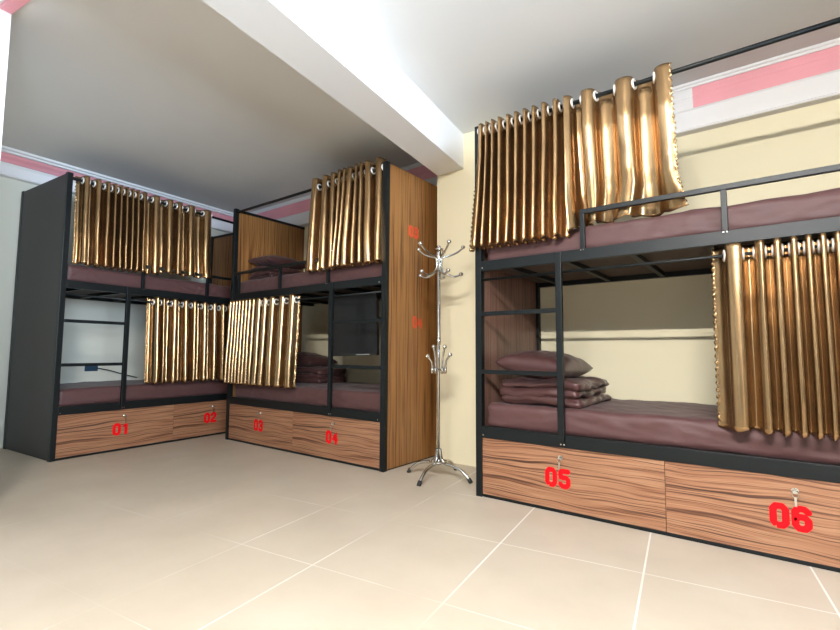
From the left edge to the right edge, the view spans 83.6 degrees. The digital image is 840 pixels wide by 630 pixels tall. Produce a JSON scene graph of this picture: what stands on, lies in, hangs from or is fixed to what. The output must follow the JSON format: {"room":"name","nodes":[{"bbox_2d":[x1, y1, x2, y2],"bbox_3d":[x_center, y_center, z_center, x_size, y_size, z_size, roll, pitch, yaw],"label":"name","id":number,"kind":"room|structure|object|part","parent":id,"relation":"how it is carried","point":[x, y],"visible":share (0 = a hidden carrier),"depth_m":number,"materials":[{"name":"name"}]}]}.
{"room":"dormitory","nodes":[
{"label":"dormitory","id":0,"kind":"room"},
{"bbox_2d":[0,9,11,156],"bbox_3d":[-2.432,-0.288,2.361,0.420,2.680,0.300,-2,-5,29],"label":"wall","id":1,"kind":"structure","parent":0,"point":[5,17],"depth_m":2.46,"materials":[{"name":"white paint"}]},
{"bbox_2d":[0,0,30,13],"bbox_3d":[-1.741,-1.626,2.236,1.000,0.025,0.050,-2,-5,29],"label":"trim","id":2,"kind":"structure","parent":1,"relation":"attached to","point":[10,6],"depth_m":2.43,"materials":[{"name":"pink paint"}]},
{"bbox_2d":[0,176,227,447],"bbox_3d":[-5.126,-0.308,2.291,0.149,2.680,9.710,-2,-5,32],"label":"wall","id":3,"kind":"structure","parent":0,"point":[82,342],"depth_m":4.77,"materials":[{"name":"paint"}]},
{"bbox_2d":[84,366,136,377],"bbox_3d":[-3.282,0.603,5.013,0.029,0.159,0.512,-3,-6,35],"label":"power socket","id":4,"kind":"object","parent":3,"relation":"attached to","point":[87,368],"visible":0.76,"depth_m":4.88,"materials":[{"name":"blue plastic"}]},
{"bbox_3d":[-3.399,0.545,4.860,0.012,0.070,0.120,-2,-5,32],"label":"socket plate","id":5,"kind":"part","parent":4,"relation":"part of","materials":[{"name":"blue plastic"}]},
{"bbox_2d":[0,161,232,232],"bbox_3d":[-5.006,-1.485,2.364,0.085,0.120,9.596,-2,-5,32],"label":"trim","id":6,"kind":"structure","parent":3,"relation":"attached to","point":[7,170],"depth_m":4.46,"materials":[{"name":"white paint"}]},
{"bbox_2d":[0,151,232,221],"bbox_3d":[-4.970,-1.577,2.349,0.170,0.060,9.597,-2,-5,32],"label":"trim","id":7,"kind":"structure","parent":3,"relation":"attached to","point":[5,157],"depth_m":4.49,"materials":[{"name":"pink paint"}]},
{"bbox_2d":[1,145,232,216],"bbox_3d":[-4.944,-1.627,2.337,0.230,0.039,9.597,-2,-5,32],"label":"trim","id":8,"kind":"structure","parent":3,"relation":"attached to","point":[5,149],"depth_m":4.86,"materials":[{"name":"white paint"}]},
{"bbox_2d":[0,433,839,629],"bbox_3d":[-1.937,0.911,-0.148,9.400,0.100,9.760,-3,-6,37],"label":"floor","id":9,"kind":"structure","parent":0,"point":[213,532],"depth_m":2.01,"materials":[{"name":"beige tile"}]},
{"bbox_2d":[3,172,232,461],"bbox_3d":[-2.782,0.073,4.871,0.971,2.350,1.985,-2,-5,32],"label":"bunk bed","id":10,"kind":"object","parent":9,"relation":"on","point":[35,426],"visible":0.8,"depth_m":4.09,"materials":[{"name":"black metal"}]},
{"bbox_3d":[-3.690,0.023,4.293,0.042,2.350,0.042,-2,-5,32],"label":"post","id":11,"kind":"part","parent":10,"relation":"part of","materials":[{"name":"black metal"}]},
{"bbox_3d":[-3.310,1.168,3.963,0.866,0.018,0.018,-2,-5,32],"label":"rail","id":12,"kind":"part","parent":10,"relation":"part of","materials":[{"name":"black metal"}]},
{"bbox_3d":[-3.308,0.003,4.048,0.866,2.330,0.018,-2,-5,32],"label":"panel","id":13,"kind":"part","parent":10,"relation":"part of","materials":[{"name":"grey laminate"}]},
{"bbox_3d":[-2.919,-0.011,3.815,0.042,2.350,0.042,-2,-5,32],"label":"post","id":14,"kind":"part","parent":10,"relation":"part of","materials":[{"name":"black metal"}]},
{"bbox_3d":[-3.177,-0.158,5.136,0.034,0.063,1.901,-2,-5,32],"label":"rail","id":15,"kind":"part","parent":10,"relation":"part of","materials":[{"name":"black metal"}]},
{"bbox_3d":[-2.657,1.008,4.161,0.018,0.338,0.962,-2,-5,32],"label":"locker door","id":16,"kind":"part","parent":10,"relation":"part of","materials":[{"name":"brown wood"}]},
{"bbox_2d":[71,176,211,279],"bbox_3d":[-2.534,-0.760,4.449,0.157,0.758,1.260,-2,-5,32],"label":"curtain","id":17,"kind":"object","parent":10,"relation":"hanging from","point":[113,229],"visible":1,"depth_m":4.30,"materials":[{"name":"gold fabric"}]},
{"bbox_2d":[58,379,226,406],"bbox_3d":[-2.797,0.752,4.822,0.874,0.161,1.901,-2,-5,32],"label":"mattress","id":18,"kind":"object","parent":10,"relation":"on","point":[79,393],"visible":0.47,"depth_m":4.35,"materials":[{"name":"purple fabric"}]},
{"bbox_3d":[-2.408,0.838,4.575,0.034,0.068,1.901,-2,-5,32],"label":"rail","id":19,"kind":"part","parent":10,"relation":"part of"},
{"bbox_3d":[-2.578,-0.337,4.378,0.025,0.212,0.025,-2,-5,32],"label":"guard post","id":20,"kind":"part","parent":10,"relation":"part of","materials":[{"name":"black metal"}]},
{"bbox_3d":[-2.405,-0.106,4.650,0.016,0.015,1.911,-2,-5,32],"label":"curtain rod","id":21,"kind":"part","parent":10,"relation":"part of","materials":[{"name":"black metal"}]},
{"bbox_3d":[-2.403,-0.191,4.656,0.034,0.063,1.901,-2,-5,32],"label":"rail","id":22,"kind":"part","parent":10,"relation":"part of","materials":[{"name":"black metal"}]},
{"bbox_2d":[67,264,230,297],"bbox_3d":[-2.790,-0.276,4.902,0.876,0.165,1.898,-2,-5,32],"label":"mattress","id":23,"kind":"object","parent":10,"relation":"on","point":[74,272],"visible":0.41,"depth_m":4.38,"materials":[{"name":"fabric"}]},
{"bbox_3d":[-2.400,-1.071,4.726,0.025,0.036,1.911,-2,-5,32],"label":"curtain rod","id":24,"kind":"part","parent":10,"relation":"part of","materials":[{"name":"black metal"}]},
{"bbox_2d":[144,297,228,383],"bbox_3d":[-2.303,0.265,4.761,0.155,0.816,0.894,-2,-5,32],"label":"curtain","id":25,"kind":"object","parent":10,"relation":"hanging from","point":[184,343],"visible":0.93,"depth_m":4.67,"materials":[{"name":"gold fabric"}]},
{"bbox_3d":[-2.241,-0.411,4.927,0.025,0.026,1.301,-2,-5,32],"label":"guard rail","id":26,"kind":"part","parent":10,"relation":"part of","materials":[{"name":"metal"}]},
{"bbox_3d":[-2.155,1.074,4.967,0.018,0.338,0.937,-2,-5,32],"label":"locker door","id":27,"kind":"part","parent":10,"relation":"part of","materials":[{"name":"brown wood"}]},
{"bbox_3d":[-2.232,-0.291,4.933,0.025,0.212,0.025,-2,-5,32],"label":"guard post","id":28,"kind":"part","parent":10,"relation":"part of","materials":[{"name":"black metal"}]},
{"bbox_3d":[-2.664,0.162,5.937,0.042,2.340,0.042,-2,-5,32],"label":"post","id":29,"kind":"part","parent":10,"relation":"part of","materials":[{"name":"black metal"}]},
{"bbox_3d":[-2.274,0.144,5.705,0.866,2.320,0.018,-2,-5,32],"label":"panel","id":30,"kind":"part","parent":10,"relation":"part of","materials":[{"name":"brown wood"}]},
{"bbox_3d":[-2.272,-1.005,5.789,0.866,0.028,0.018,-2,-5,32],"label":"rail","id":31,"kind":"part","parent":10,"relation":"part of","materials":[{"name":"black metal"}]},
{"bbox_2d":[225,161,436,471],"bbox_3d":[-0.822,0.056,4.527,2.100,2.350,0.971,-3,-6,37],"label":"bunk bed","id":32,"kind":"object","parent":9,"relation":"on","point":[403,432],"visible":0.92,"depth_m":3.86,"materials":[{"name":"brown wood"}]},
{"bbox_3d":[-1.911,0.071,4.790,0.042,2.350,0.042,-3,-6,37],"label":"post","id":33,"kind":"part","parent":32,"relation":"part of","materials":[{"name":"black metal"}]},
{"bbox_3d":[-1.833,-0.303,4.756,0.025,0.212,0.025,-3,-6,37],"label":"guard post","id":34,"kind":"part","parent":32,"relation":"part of","materials":[{"name":"black metal"}]},
{"bbox_3d":[-1.504,1.033,4.401,0.992,0.338,0.018,-3,-6,37],"label":"locker door","id":35,"kind":"part","parent":32,"relation":"part of","materials":[{"name":"brown wood"}]},
{"bbox_2d":[223,294,300,388],"bbox_3d":[-1.511,0.253,4.452,1.027,0.831,0.150,-3,-6,37],"label":"curtain","id":36,"kind":"object","parent":32,"relation":"hanging from","point":[262,336],"visible":1,"depth_m":4.38,"materials":[{"name":"gold fabric"}]},
{"bbox_3d":[-1.645,0.099,5.157,0.018,2.330,0.866,-3,-6,37],"label":"panel","id":37,"kind":"part","parent":32,"relation":"part of","materials":[{"name":"brown wood"}]},
{"bbox_3d":[-1.633,-1.054,5.242,0.018,0.028,0.866,-3,-6,37],"label":"rail","id":38,"kind":"part","parent":32,"relation":"part of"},
{"bbox_3d":[-1.329,-0.449,4.388,1.416,0.026,0.025,-3,-6,37],"label":"guard rail","id":39,"kind":"part","parent":32,"relation":"part of","materials":[{"name":"black metal"}]},
{"bbox_3d":[-1.297,-0.332,4.355,0.025,0.212,0.025,-3,-6,37],"label":"guard post","id":40,"kind":"part","parent":32,"relation":"part of","materials":[{"name":"black metal"}]},
{"bbox_3d":[-1.094,0.808,4.111,2.016,0.068,0.034,-3,-6,37],"label":"rail","id":41,"kind":"part","parent":32,"relation":"part of","materials":[{"name":"black metal"}]},
{"bbox_3d":[-1.082,-1.106,4.263,2.026,0.026,0.025,-3,-6,37],"label":"curtain rod","id":42,"kind":"part","parent":32,"relation":"part of","materials":[{"name":"black metal"}]},
{"bbox_2d":[235,382,379,411],"bbox_3d":[-0.819,0.737,4.482,2.010,0.160,0.863,-3,-6,37],"label":"mattress","id":43,"kind":"object","parent":32,"relation":"on","point":[346,395],"visible":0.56,"depth_m":4.07,"materials":[{"name":"fabric"}]},
{"bbox_2d":[295,366,346,383],"bbox_3d":[-1.101,0.610,4.866,0.598,0.167,0.452,-2,-5,31],"label":"folded blanket","id":44,"kind":"object","parent":43,"relation":"on","point":[316,374],"visible":0.77,"depth_m":4.67,"materials":[{"name":"fabric"}]},
{"bbox_2d":[296,352,336,366],"bbox_3d":[-1.171,0.470,4.950,0.437,0.162,0.420,-2,-5,31],"label":"pillow","id":45,"kind":"object","parent":44,"relation":"on","point":[307,359],"visible":0.78,"depth_m":4.79,"materials":[{"name":"brown fabric"}]},
{"bbox_3d":[-1.088,-0.221,4.192,2.016,0.063,0.034,-3,-6,37],"label":"rail","id":46,"kind":"part","parent":32,"relation":"part of","materials":[{"name":"black metal"}]},
{"bbox_2d":[240,261,381,292],"bbox_3d":[-0.812,-0.293,4.562,2.014,0.165,0.878,-3,-6,37],"label":"mattress","id":47,"kind":"object","parent":32,"relation":"on","point":[374,270],"visible":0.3,"depth_m":4.13,"materials":[{"name":"purple fabric"}]},
{"bbox_2d":[249,266,302,279],"bbox_3d":[-1.472,-0.411,5.041,0.425,0.166,0.584,-3,-6,37],"label":"folded blanket","id":48,"kind":"object","parent":47,"relation":"on","point":[274,272],"visible":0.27,"depth_m":4.83,"materials":[{"name":"fabric"}]},
{"bbox_2d":[248,255,305,269],"bbox_3d":[-1.502,-0.551,5.033,0.360,0.144,0.540,-3,-6,37],"label":"pillow","id":49,"kind":"object","parent":48,"relation":"on","point":[268,260],"visible":0.55,"depth_m":4.86,"materials":[{"name":"fabric"}]},
{"bbox_3d":[-1.087,-0.136,4.186,2.026,0.015,0.016,-3,-6,37],"label":"curtain rod","id":50,"kind":"part","parent":32,"relation":"part of","materials":[{"name":"metal"}]},
{"bbox_3d":[-0.773,-0.360,3.963,0.025,0.212,0.025,-3,-6,37],"label":"guard post","id":51,"kind":"part","parent":32,"relation":"part of","materials":[{"name":"black metal"}]},
{"bbox_3d":[-0.697,0.989,3.797,1.022,0.338,0.018,-3,-6,37],"label":"locker door","id":52,"kind":"part","parent":32,"relation":"part of","materials":[{"name":"brown wood"}]},
{"bbox_2d":[305,157,385,273],"bbox_3d":[-0.632,-0.794,3.875,0.912,0.826,0.159,-3,-6,37],"label":"curtain","id":53,"kind":"object","parent":32,"relation":"hanging from","point":[345,227],"visible":1,"depth_m":3.80,"materials":[{"name":"gold fabric"}]},
{"bbox_2d":[328,293,380,355],"bbox_3d":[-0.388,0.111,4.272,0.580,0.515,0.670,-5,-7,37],"label":"television","id":54,"kind":"object","parent":32,"relation":"attached to","point":[349,339],"visible":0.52,"depth_m":3.97,"materials":[{"name":"black plastic"}]},
{"bbox_3d":[-0.265,-0.017,3.558,0.042,2.350,0.042,-3,-6,37],"label":"post","id":55,"kind":"part","parent":32,"relation":"part of","materials":[{"name":"black metal"}]},
{"bbox_3d":[0.001,1.175,3.828,0.018,0.018,0.866,-3,-6,37],"label":"rail","id":56,"kind":"part","parent":32,"relation":"part of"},
{"bbox_3d":[0.014,0.010,3.915,0.018,2.330,0.866,-3,-6,37],"label":"panel","id":57,"kind":"part","parent":32,"relation":"part of","materials":[{"name":"brown wood"}]},
{"bbox_2d":[407,239,472,485],"bbox_3d":[0.134,0.319,3.372,0.389,1.670,0.389,1,-5,-12],"label":"coat rack","id":58,"kind":"object","parent":9,"relation":"on","point":[437,459],"visible":1,"depth_m":3.35,"materials":[{"name":"silver metal"}]},
{"bbox_3d":[0.022,1.046,3.385,0.255,0.197,0.023,-3,-5,33],"label":"leg","id":59,"kind":"part","parent":58,"relation":"part of","materials":[{"name":"silver metal"}]},
{"bbox_3d":[0.061,1.032,3.208,0.022,0.198,0.256,-3,-5,33],"label":"leg","id":60,"kind":"part","parent":58,"relation":"part of","materials":[{"name":"silver metal"}]},
{"bbox_3d":[0.238,1.036,3.246,0.255,0.197,0.023,-3,-5,33],"label":"leg","id":61,"kind":"part","parent":58,"relation":"part of","materials":[{"name":"silver metal"}]},
{"bbox_2d":[437,131,475,466],"bbox_3d":[0.527,-0.154,3.869,0.705,2.680,0.340,-3,-6,37],"label":"wall pier","id":62,"kind":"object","parent":9,"relation":"on","point":[455,190],"visible":0.21,"depth_m":3.81,"materials":[{"name":"beige paint"}]},
{"bbox_2d":[475,17,839,572],"bbox_3d":[1.509,-0.076,2.696,2.200,2.350,0.971,-3,-6,37],"label":"bunk bed","id":63,"kind":"object","parent":9,"relation":"on","point":[787,510],"visible":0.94,"depth_m":2.41,"materials":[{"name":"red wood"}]},
{"bbox_3d":[0.380,-0.059,2.988,0.042,2.350,0.042,-3,-6,37],"label":"post","id":64,"kind":"part","parent":63,"relation":"part of","materials":[{"name":"black metal"}]},
{"bbox_3d":[0.646,-0.030,3.355,0.018,2.330,0.866,-3,-6,37],"label":"panel","id":65,"kind":"part","parent":63,"relation":"part of","materials":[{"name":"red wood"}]},
{"bbox_3d":[0.925,0.001,3.712,0.042,2.350,0.042,-3,-6,37],"label":"post","id":66,"kind":"part","parent":63,"relation":"part of","materials":[{"name":"black metal"}]},
{"bbox_3d":[0.794,0.902,2.594,1.009,0.338,0.018,-3,-6,37],"label":"locker door","id":67,"kind":"part","parent":63,"relation":"part of","materials":[{"name":"brown wood"}]},
{"bbox_2d":[469,62,688,251],"bbox_3d":[0.833,-0.842,2.736,1.258,0.818,0.226,-3,-6,37],"label":"curtain","id":68,"kind":"object","parent":63,"relation":"hanging from","point":[534,176],"visible":0.98,"depth_m":2.66,"materials":[{"name":"gold fabric"}]},
{"bbox_3d":[0.906,-0.457,2.619,0.025,0.212,0.025,-3,-6,37],"label":"guard post","id":69,"kind":"part","parent":63,"relation":"part of","materials":[{"name":"grey metal"}]},
{"bbox_3d":[1.790,-0.293,3.087,2.116,0.063,0.034,-3,-6,37],"label":"rail","id":70,"kind":"part","parent":63,"relation":"part of","materials":[{"name":"black metal"}]},
{"bbox_3d":[1.244,-0.268,2.355,2.126,0.015,0.016,-3,-6,37],"label":"curtain rod","id":71,"kind":"part","parent":63,"relation":"part of","materials":[{"name":"black metal"}]},
{"bbox_3d":[1.243,-0.353,2.360,2.116,0.063,0.034,-3,-6,37],"label":"rail","id":72,"kind":"part","parent":63,"relation":"part of","materials":[{"name":"black metal"}]},
{"bbox_3d":[1.238,0.676,2.279,2.116,0.068,0.034,-3,-6,37],"label":"rail","id":73,"kind":"part","parent":63,"relation":"part of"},
{"bbox_2d":[487,188,839,260],"bbox_3d":[1.516,-0.423,2.731,2.116,0.162,0.868,-3,-6,37],"label":"mattress","id":74,"kind":"object","parent":63,"relation":"on","point":[825,203],"visible":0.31,"depth_m":2.33,"materials":[{"name":"purple fabric"}]},
{"bbox_2d":[488,398,839,464],"bbox_3d":[1.512,0.603,2.651,2.115,0.164,0.867,-3,-6,37],"label":"mattress","id":75,"kind":"object","parent":63,"relation":"on","point":[674,424],"visible":0.64,"depth_m":2.41,"materials":[{"name":"fabric"}]},
{"bbox_2d":[500,376,611,408],"bbox_3d":[0.881,0.474,3.041,0.545,0.170,0.646,-3,-6,37],"label":"folded blanket","id":76,"kind":"object","parent":75,"relation":"on","point":[581,392],"visible":0.88,"depth_m":2.81,"materials":[{"name":"fabric"}]},
{"bbox_2d":[495,350,592,378],"bbox_3d":[0.817,0.327,3.053,0.438,0.196,0.600,-3,-6,35],"label":"pillow","id":77,"kind":"object","parent":76,"relation":"on","point":[539,360],"visible":0.75,"depth_m":2.87,"materials":[{"name":"fabric"}]},
{"bbox_3d":[1.249,-1.238,2.431,2.126,0.026,0.025,-3,-6,37],"label":"curtain rod","id":78,"kind":"part","parent":63,"relation":"part of","materials":[{"name":"black metal"}]},
{"bbox_3d":[1.493,-0.607,2.190,1.491,0.026,0.025,-3,-6,37],"label":"guard rail","id":79,"kind":"part","parent":63,"relation":"part of","materials":[{"name":"black metal"}]},
{"bbox_3d":[1.438,-0.486,2.221,0.025,0.212,0.025,-3,-6,37],"label":"guard post","id":80,"kind":"part","parent":63,"relation":"part of","materials":[{"name":"grey metal"}]},
{"bbox_3d":[1.641,0.857,1.960,1.105,0.338,0.018,-3,-6,37],"label":"locker door","id":81,"kind":"part","parent":63,"relation":"part of","materials":[{"name":"brown wood"}]},
{"bbox_2d":[710,231,839,440],"bbox_3d":[1.718,0.082,1.943,0.873,0.851,0.162,-3,-6,37],"label":"curtain","id":82,"kind":"object","parent":63,"relation":"hanging from","point":[776,315],"visible":1,"depth_m":2.05,"materials":[{"name":"gold fabric"}]},
{"bbox_2d":[0,0,839,212],"bbox_3d":[-1.922,-1.860,0.070,9.400,0.100,9.760,-3,-6,37],"label":"ceiling","id":83,"kind":"structure","parent":0,"point":[173,97],"depth_m":3.02,"materials":[{"name":"white paint"}]},
{"bbox_2d":[202,0,462,175],"bbox_3d":[-1.973,-1.677,-0.120,0.254,0.295,9.355,-2,-5,29],"label":"ceiling beam","id":84,"kind":"structure","parent":83,"relation":"attached to","point":[317,39],"depth_m":2.63,"materials":[{"name":"white paint"}]},
{"bbox_2d":[301,99,839,404],"bbox_3d":[0.969,-0.156,3.812,9.400,2.680,0.100,-3,-6,37],"label":"wall","id":85,"kind":"structure","parent":0,"point":[650,339],"depth_m":3.16,"materials":[{"name":"beige paint"}]},
{"bbox_2d":[250,162,423,213],"bbox_3d":[-1.075,-1.373,5.336,3.510,0.034,0.104,-3,-6,37],"label":"trim","id":86,"kind":"structure","parent":85,"relation":"attached to","point":[419,164],"depth_m":5.59,"materials":[{"name":"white paint"}]},
{"bbox_2d":[257,166,436,219],"bbox_3d":[-1.070,-1.291,5.337,3.510,0.130,0.084,-3,-6,37],"label":"trim","id":87,"kind":"structure","parent":85,"relation":"attached to","point":[422,172],"depth_m":5.58,"materials":[{"name":"pink paint"}]},
{"bbox_2d":[276,177,436,226],"bbox_3d":[-1.066,-1.148,5.332,3.510,0.155,0.070,-3,-6,37],"label":"trim","id":88,"kind":"structure","parent":85,"relation":"attached to","point":[300,219],"depth_m":5.56,"materials":[{"name":"white paint"}]},
{"bbox_2d":[672,88,692,112],"bbox_3d":[1.368,-1.422,3.513,1.175,0.130,0.084,-3,-6,37],"label":"trim","id":89,"kind":"structure","parent":85,"relation":"attached to","point":[683,100],"depth_m":3.17,"materials":[{"name":"white paint"}]},
{"bbox_2d":[672,38,839,92],"bbox_3d":[2.746,-1.578,2.476,4.635,0.034,0.104,-3,-6,37],"label":"trim","id":90,"kind":"structure","parent":85,"relation":"attached to","point":[835,42],"depth_m":2.90,"materials":[{"name":"white paint"}]},
{"bbox_2d":[673,69,839,137],"bbox_3d":[2.755,-1.353,2.472,4.635,0.155,0.070,-3,-6,37],"label":"trim","id":91,"kind":"structure","parent":85,"relation":"attached to","point":[824,87],"depth_m":2.92,"materials":[{"name":"white paint"}]},
{"bbox_2d":[692,45,839,107],"bbox_3d":[3.222,-1.521,2.126,3.460,0.130,0.084,-3,-6,37],"label":"trim","id":92,"kind":"structure","parent":85,"relation":"attached to","point":[826,60],"depth_m":2.89,"materials":[{"name":"pink paint"}]}
]}

